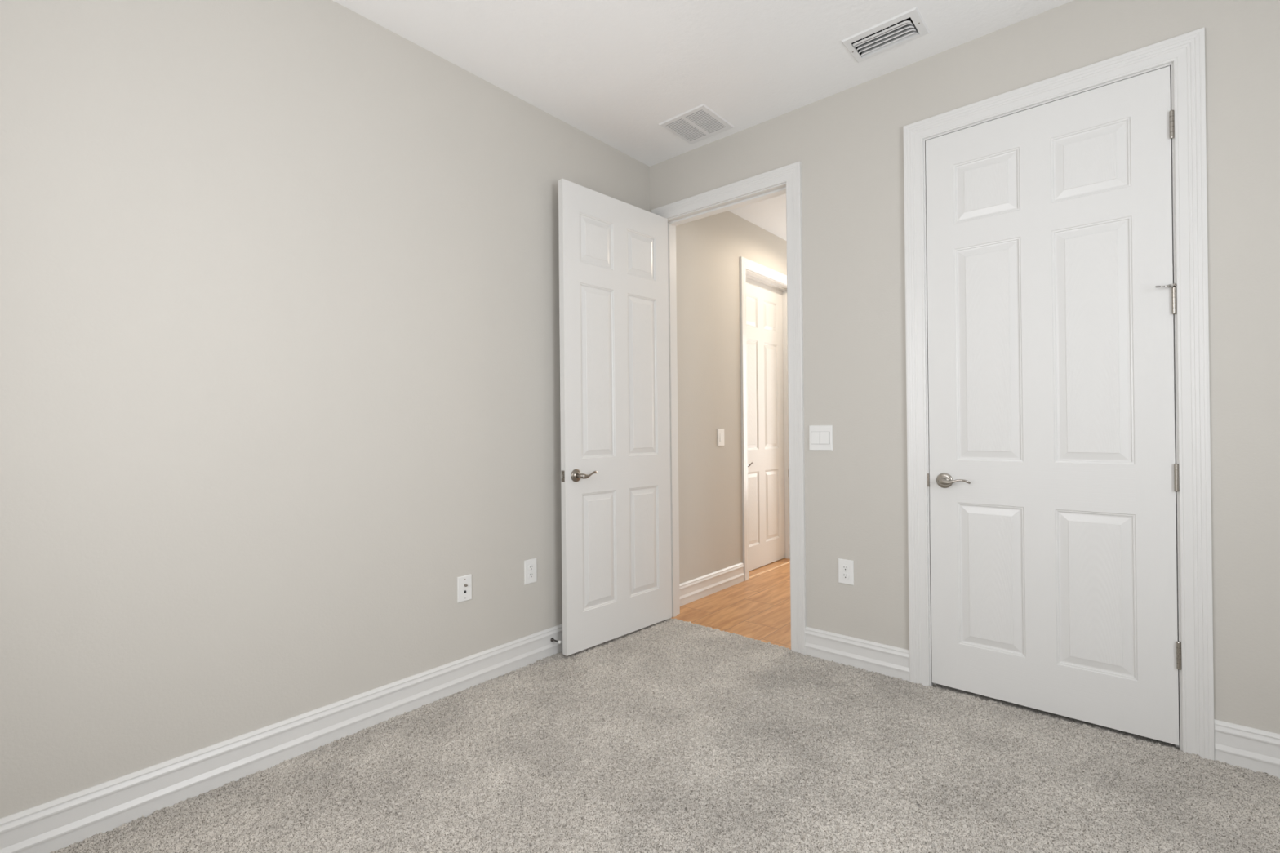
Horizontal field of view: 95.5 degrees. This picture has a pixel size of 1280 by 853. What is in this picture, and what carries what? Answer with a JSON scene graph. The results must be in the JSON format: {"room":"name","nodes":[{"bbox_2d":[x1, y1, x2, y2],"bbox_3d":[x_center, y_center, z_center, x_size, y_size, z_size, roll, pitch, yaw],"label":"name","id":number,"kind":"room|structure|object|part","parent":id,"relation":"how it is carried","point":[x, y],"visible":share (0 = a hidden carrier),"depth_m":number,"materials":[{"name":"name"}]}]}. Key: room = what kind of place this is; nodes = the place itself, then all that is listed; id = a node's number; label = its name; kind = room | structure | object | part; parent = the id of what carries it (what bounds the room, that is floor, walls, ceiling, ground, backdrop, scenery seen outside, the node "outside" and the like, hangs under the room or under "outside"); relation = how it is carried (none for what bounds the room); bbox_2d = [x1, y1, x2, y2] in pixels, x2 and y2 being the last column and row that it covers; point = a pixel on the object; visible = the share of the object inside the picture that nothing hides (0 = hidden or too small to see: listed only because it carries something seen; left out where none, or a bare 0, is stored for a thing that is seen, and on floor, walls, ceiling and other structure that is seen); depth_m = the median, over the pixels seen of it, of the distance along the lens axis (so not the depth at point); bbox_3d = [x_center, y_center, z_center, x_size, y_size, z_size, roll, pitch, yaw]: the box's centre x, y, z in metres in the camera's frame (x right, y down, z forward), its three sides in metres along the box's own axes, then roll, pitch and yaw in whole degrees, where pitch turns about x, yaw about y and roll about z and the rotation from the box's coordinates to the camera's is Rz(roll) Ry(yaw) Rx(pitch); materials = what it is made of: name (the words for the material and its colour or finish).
{"room":"empty bedroom","nodes":[
{"label":"empty bedroom","id":0,"kind":"room"},
{"bbox_2d":[0,0,786,818],"bbox_3d":[0.090,-0.268,3.765,0.130,2.983,7.020,-1,0,41],"label":"wall","id":1,"kind":"structure","parent":0,"point":[279,327],"depth_m":2.06,"materials":[{"name":"beige paint"}]},
{"bbox_2d":[0,623,562,852],"bbox_3d":[-0.981,1.119,2.398,0.018,0.144,3.300,-1,0,41],"label":"baseboard","id":2,"kind":"structure","parent":1,"relation":"attached to","point":[55,824],"depth_m":1.97,"materials":[{"name":"white wood"}]},
{"bbox_2d":[457,574,471,603],"bbox_3d":[-0.789,0.734,2.628,0.017,0.114,0.072,-1,0,41],"label":"outlet","id":3,"kind":"object","parent":1,"relation":"attached to","point":[464,583],"visible":1,"depth_m":2.63,"materials":[{"name":"white plastic"}]},
{"bbox_2d":[524,558,537,584],"bbox_3d":[-0.548,0.727,2.917,0.008,0.120,0.076,-1,0,41],"label":"power outlet","id":4,"kind":"object","parent":1,"relation":"attached to","point":[530,566],"visible":1,"depth_m":2.91,"materials":[{"name":"white plastic"}]},
{"bbox_2d":[528,572,533,578],"bbox_3d":[-0.546,0.747,2.915,0.003,0.028,0.034,-1,0,41],"label":"receptacle","id":5,"kind":"object","parent":4,"relation":"attached to","point":[531,575],"depth_m":2.91,"materials":[{"name":"white plastic"}]},
{"bbox_2d":[528,564,533,570],"bbox_3d":[-0.546,0.708,2.915,0.003,0.028,0.034,-1,0,41],"label":"receptacle","id":6,"kind":"object","parent":4,"relation":"attached to","point":[531,567],"depth_m":2.91,"materials":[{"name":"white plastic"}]},
{"bbox_2d":[550,637,560,644],"bbox_3d":[-0.432,1.102,2.986,0.064,0.021,0.021,-1,0,41],"label":"door stop","id":7,"kind":"object","parent":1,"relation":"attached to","point":[552,639],"visible":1,"depth_m":2.99,"materials":[{"name":"grey metal"}]},
{"bbox_2d":[679,562,744,606],"bbox_3d":[0.485,1.113,4.089,0.018,0.144,0.936,-1,0,41],"label":"baseboard","id":8,"kind":"structure","parent":1,"relation":"attached to","point":[690,591],"depth_m":4.09,"materials":[{"name":"white wood"}]},
{"bbox_2d":[717,428,724,446],"bbox_3d":[0.592,0.080,4.235,0.010,0.126,0.086,-1,0,41],"label":"light switch","id":9,"kind":"object","parent":1,"relation":"attached to","point":[720,431],"visible":1,"depth_m":4.23,"materials":[{"name":"white plastic"}]},
{"bbox_2d":[739,256,790,581],"bbox_3d":[1.065,-0.063,4.866,0.128,2.486,0.986,-1,0,41],"label":"trim","id":10,"kind":"structure","parent":1,"relation":"attached to","point":[750,269],"depth_m":4.52,"materials":[{"name":"white wood"}]},
{"bbox_2d":[746,277,785,571],"bbox_3d":[1.036,-0.022,4.890,0.099,2.393,0.816,-1,0,41],"label":"door","id":11,"kind":"structure","parent":1,"relation":"in","point":[764,303],"depth_m":4.96,"materials":[{"name":"white wood"}]},
{"bbox_3d":[0.889,-0.950,4.782,0.035,0.256,0.246,-1,0,41],"label":"panel","id":12,"kind":"part","parent":11,"relation":"part of","materials":[{"name":"white wood"}]},
{"bbox_3d":[0.896,-0.261,4.779,0.035,0.908,0.246,-1,0,41],"label":"panel","id":13,"kind":"part","parent":11,"relation":"part of","materials":[{"name":"white wood"}]},
{"bbox_3d":[0.905,0.677,4.776,0.035,0.606,0.246,-1,0,41],"label":"panel","id":14,"kind":"part","parent":11,"relation":"part of","materials":[{"name":"white wood"}]},
{"bbox_3d":[1.117,-0.951,5.047,0.035,0.256,0.245,-1,0,41],"label":"panel","id":15,"kind":"part","parent":11,"relation":"part of","materials":[{"name":"white wood"}]},
{"bbox_3d":[1.124,-0.262,5.045,0.035,0.908,0.245,-1,0,41],"label":"panel","id":16,"kind":"part","parent":11,"relation":"part of","materials":[{"name":"white wood"}]},
{"bbox_3d":[1.133,0.676,5.041,0.035,0.606,0.245,-1,0,41],"label":"panel","id":17,"kind":"part","parent":11,"relation":"part of","materials":[{"name":"white wood"}]},
{"bbox_2d":[749,560,790,577],"bbox_3d":[1.109,1.177,4.834,0.012,0.006,0.822,-1,0,41],"label":"trim","id":18,"kind":"structure","parent":1,"relation":"attached to","point":[789,561],"depth_m":4.77,"materials":[{"name":"beige wood"}]},
{"bbox_2d":[49,558,1279,852],"bbox_3d":[1.327,1.177,2.788,4.190,0.046,6.900,-1,0,41],"label":"floor","id":19,"kind":"structure","parent":0,"point":[669,735],"depth_m":1.95,"materials":[{"name":"grey carpet"}]},
{"bbox_2d":[332,0,1073,166],"bbox_3d":[0.349,-1.711,1.241,3.600,0.120,3.300,-1,0,41],"label":"ceiling","id":20,"kind":"structure","parent":0,"point":[612,71],"depth_m":2.52,"materials":[{"name":"white paint"}]},
{"bbox_2d":[658,103,734,144],"bbox_3d":[0.310,-1.640,3.170,0.296,0.007,0.302,-1,0,41],"label":"ceiling vent","id":21,"kind":"object","parent":20,"relation":"in","point":[700,122],"visible":1,"depth_m":3.15,"materials":[{"name":"white metal"}]},
{"bbox_2d":[841,6,929,62],"bbox_3d":[1.039,-1.699,2.463,0.303,0.108,0.197,-1,0,41],"label":"ceiling vent","id":22,"kind":"object","parent":20,"relation":"in","point":[905,27],"visible":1,"depth_m":2.46,"materials":[{"name":"white metal"}]},
{"bbox_3d":[1.009,-1.647,2.434,0.233,0.004,0.032,-1,0,37],"label":"blade","id":23,"kind":"part","parent":22,"relation":"part of","materials":[{"name":"white metal"}]},
{"bbox_3d":[1.028,-1.654,2.456,0.232,0.017,0.037,-1,0,41],"label":"blade","id":24,"kind":"part","parent":22,"relation":"part of","materials":[{"name":"white metal"}]},
{"bbox_3d":[1.044,-1.659,2.475,0.232,0.028,0.037,-1,0,41],"label":"blade","id":25,"kind":"part","parent":22,"relation":"part of","materials":[{"name":"white metal"}]},
{"bbox_3d":[1.061,-1.659,2.494,0.232,0.028,0.037,-1,0,41],"label":"blade","id":26,"kind":"part","parent":22,"relation":"part of","materials":[{"name":"white metal"}]},
{"bbox_3d":[1.077,-1.660,2.514,0.232,0.028,0.037,-1,0,41],"label":"blade","id":27,"kind":"part","parent":22,"relation":"part of","materials":[{"name":"white metal"}]},
{"bbox_2d":[728,193,786,240],"bbox_3d":[1.750,-1.684,4.666,1.240,0.120,3.480,-1,0,41],"label":"ceiling","id":28,"kind":"structure","parent":0,"point":[769,215],"depth_m":4.42,"materials":[{"name":"paint"}]},
{"bbox_2d":[649,0,1279,733],"bbox_3d":[1.432,-0.285,2.572,3.720,2.983,0.120,-1,0,41],"label":"wall","id":29,"kind":"structure","parent":0,"point":[848,144],"depth_m":2.53,"materials":[{"name":"beige paint"}]},
{"bbox_2d":[558,178,671,656],"bbox_3d":[-0.114,-0.050,3.265,0.162,2.434,0.834,-1,0,44],"label":"door","id":30,"kind":"structure","parent":29,"relation":"in","point":[614,273],"depth_m":3.21,"materials":[{"name":"white wood"}]},
{"bbox_3d":[-0.394,0.254,2.972,0.024,0.057,0.002,-1,0,44],"label":"latch plate","id":31,"kind":"part","parent":30,"relation":"part of","materials":[{"name":"silver metal"}]},
{"bbox_3d":[-0.327,0.254,3.006,0.013,0.067,0.067,-1,0,44],"label":"handle","id":32,"kind":"part","parent":30,"relation":"part of","materials":[{"name":"silver metal"}]},
{"bbox_3d":[-0.273,0.250,3.020,0.054,0.038,0.122,-1,0,44],"label":"lever","id":33,"kind":"part","parent":30,"relation":"part of","materials":[{"name":"silver metal"}]},
{"bbox_3d":[-0.244,-0.995,3.144,0.035,0.260,0.244,-1,0,44],"label":"panel","id":34,"kind":"part","parent":30,"relation":"part of","materials":[{"name":"white wood"}]},
{"bbox_3d":[-0.237,-0.294,3.141,0.035,0.924,0.244,-1,0,44],"label":"panel","id":35,"kind":"part","parent":30,"relation":"part of","materials":[{"name":"white wood"}]},
{"bbox_3d":[-0.228,0.660,3.138,0.035,0.616,0.244,-1,0,44],"label":"panel","id":36,"kind":"part","parent":30,"relation":"part of","materials":[{"name":"white wood"}]},
{"bbox_3d":[-0.003,-0.996,3.395,0.035,0.260,0.245,-1,0,44],"label":"panel","id":37,"kind":"part","parent":30,"relation":"part of","materials":[{"name":"white wood"}]},
{"bbox_3d":[0.004,-0.295,3.392,0.035,0.924,0.245,-1,0,44],"label":"panel","id":38,"kind":"part","parent":30,"relation":"part of","materials":[{"name":"white wood"}]},
{"bbox_3d":[0.014,0.659,3.389,0.035,0.616,0.245,-1,0,44],"label":"panel","id":39,"kind":"part","parent":30,"relation":"part of","materials":[{"name":"white wood"}]},
{"bbox_2d":[651,160,806,655],"bbox_3d":[0.509,-0.086,3.366,0.990,2.549,0.156,-1,0,41],"label":"trim","id":40,"kind":"structure","parent":29,"relation":"attached to","point":[787,180],"depth_m":3.04,"materials":[{"name":"white wood"}]},
{"bbox_3d":[0.508,-0.043,3.364,0.817,2.462,0.036,-1,0,41],"label":"stop moulding","id":41,"kind":"part","parent":40,"relation":"part of","materials":[{"name":"white wood"}]},
{"bbox_2d":[808,425,832,450],"bbox_3d":[0.911,0.058,2.935,0.121,0.126,0.012,-1,0,41],"label":"light switch","id":42,"kind":"object","parent":29,"relation":"attached to","point":[820,437],"visible":1,"depth_m":2.93,"materials":[{"name":"white plastic"}]},
{"bbox_2d":[838,558,853,585],"bbox_3d":[1.010,0.714,2.855,0.076,0.120,0.008,-1,0,41],"label":"power outlet","id":43,"kind":"object","parent":29,"relation":"attached to","point":[846,567],"visible":1,"depth_m":2.85,"materials":[{"name":"white plastic"}]},
{"bbox_2d":[841,564,848,571],"bbox_3d":[1.009,0.695,2.853,0.034,0.028,0.003,-1,0,41],"label":"receptacle","id":44,"kind":"object","parent":43,"relation":"attached to","point":[844,567],"depth_m":2.85,"materials":[{"name":"white plastic"}]},
{"bbox_2d":[842,573,848,578],"bbox_3d":[1.009,0.734,2.853,0.034,0.028,0.003,-1,0,41],"label":"receptacle","id":45,"kind":"object","parent":43,"relation":"attached to","point":[845,575],"depth_m":2.85,"materials":[{"name":"white plastic"}]},
{"bbox_2d":[804,626,909,681],"bbox_3d":[1.043,1.101,2.822,0.506,0.144,0.018,-1,0,41],"label":"baseboard","id":46,"kind":"structure","parent":29,"relation":"attached to","point":[891,661],"depth_m":2.81,"materials":[{"name":"white wood"}]},
{"bbox_2d":[925,66,1182,745],"bbox_3d":[1.599,-0.073,2.331,0.822,2.434,0.098,-1,0,41],"label":"door","id":47,"kind":"structure","parent":29,"relation":"in","point":[1054,471],"depth_m":2.31,"materials":[{"name":"white wood"}]},
{"bbox_3d":[1.342,0.239,2.564,0.067,0.067,0.013,-1,0,41],"label":"handle","id":48,"kind":"part","parent":47,"relation":"part of","materials":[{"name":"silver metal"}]},
{"bbox_3d":[1.360,0.240,2.510,0.124,0.030,0.054,-1,0,41],"label":"lever","id":49,"kind":"part","parent":47,"relation":"part of","materials":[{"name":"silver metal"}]},
{"bbox_3d":[1.475,-1.016,2.475,0.245,0.260,0.035,-1,0,41],"label":"panel","id":50,"kind":"part","parent":47,"relation":"part of","materials":[{"name":"white wood"}]},
{"bbox_3d":[1.482,-0.315,2.473,0.245,0.924,0.035,-1,0,41],"label":"panel","id":51,"kind":"part","parent":47,"relation":"part of","materials":[{"name":"white wood"}]},
{"bbox_3d":[1.492,0.639,2.469,0.245,0.616,0.035,-1,0,41],"label":"panel","id":52,"kind":"part","parent":47,"relation":"part of","materials":[{"name":"white wood"}]},
{"bbox_3d":[1.739,-1.020,2.248,0.244,0.260,0.035,-1,0,41],"label":"panel","id":53,"kind":"part","parent":47,"relation":"part of","materials":[{"name":"white wood"}]},
{"bbox_3d":[1.746,-0.319,2.246,0.244,0.924,0.035,-1,0,41],"label":"panel","id":54,"kind":"part","parent":47,"relation":"part of","materials":[{"name":"white wood"}]},
{"bbox_3d":[1.756,0.635,2.242,0.244,0.616,0.035,-1,0,41],"label":"panel","id":55,"kind":"part","parent":47,"relation":"part of","materials":[{"name":"white wood"}]},
{"bbox_2d":[1155,283,1177,288],"bbox_3d":[1.882,-0.503,2.075,0.070,0.014,0.019,-1,0,-2],"label":"door stop","id":56,"kind":"object","parent":47,"relation":"attached to","point":[1170,286],"visible":1,"depth_m":2.08,"materials":[{"name":"grey metal"}]},
{"bbox_3d":[1.880,-0.502,2.078,0.041,0.013,0.014,-1,0,4],"label":"arm","id":57,"kind":"part","parent":56,"relation":"part of","materials":[{"name":"silver metal"}]},
{"bbox_2d":[903,26,1214,760],"bbox_3d":[1.638,-0.103,2.384,0.991,2.553,0.138,-1,0,41],"label":"trim","id":58,"kind":"structure","parent":29,"relation":"attached to","point":[1184,54],"depth_m":2.06,"materials":[{"name":"white wood"}]},
{"bbox_3d":[1.305,0.242,2.622,0.006,0.062,0.034,-1,0,41],"label":"strike plate","id":59,"kind":"part","parent":58,"relation":"part of","materials":[{"name":"silver metal"}]},
{"bbox_2d":[1213,719,1279,778],"bbox_3d":[2.399,1.083,1.656,1.086,0.144,0.018,-1,0,41],"label":"baseboard","id":60,"kind":"structure","parent":29,"relation":"attached to","point":[1255,749],"depth_m":1.96,"materials":[{"name":"white wood"}]}
]}

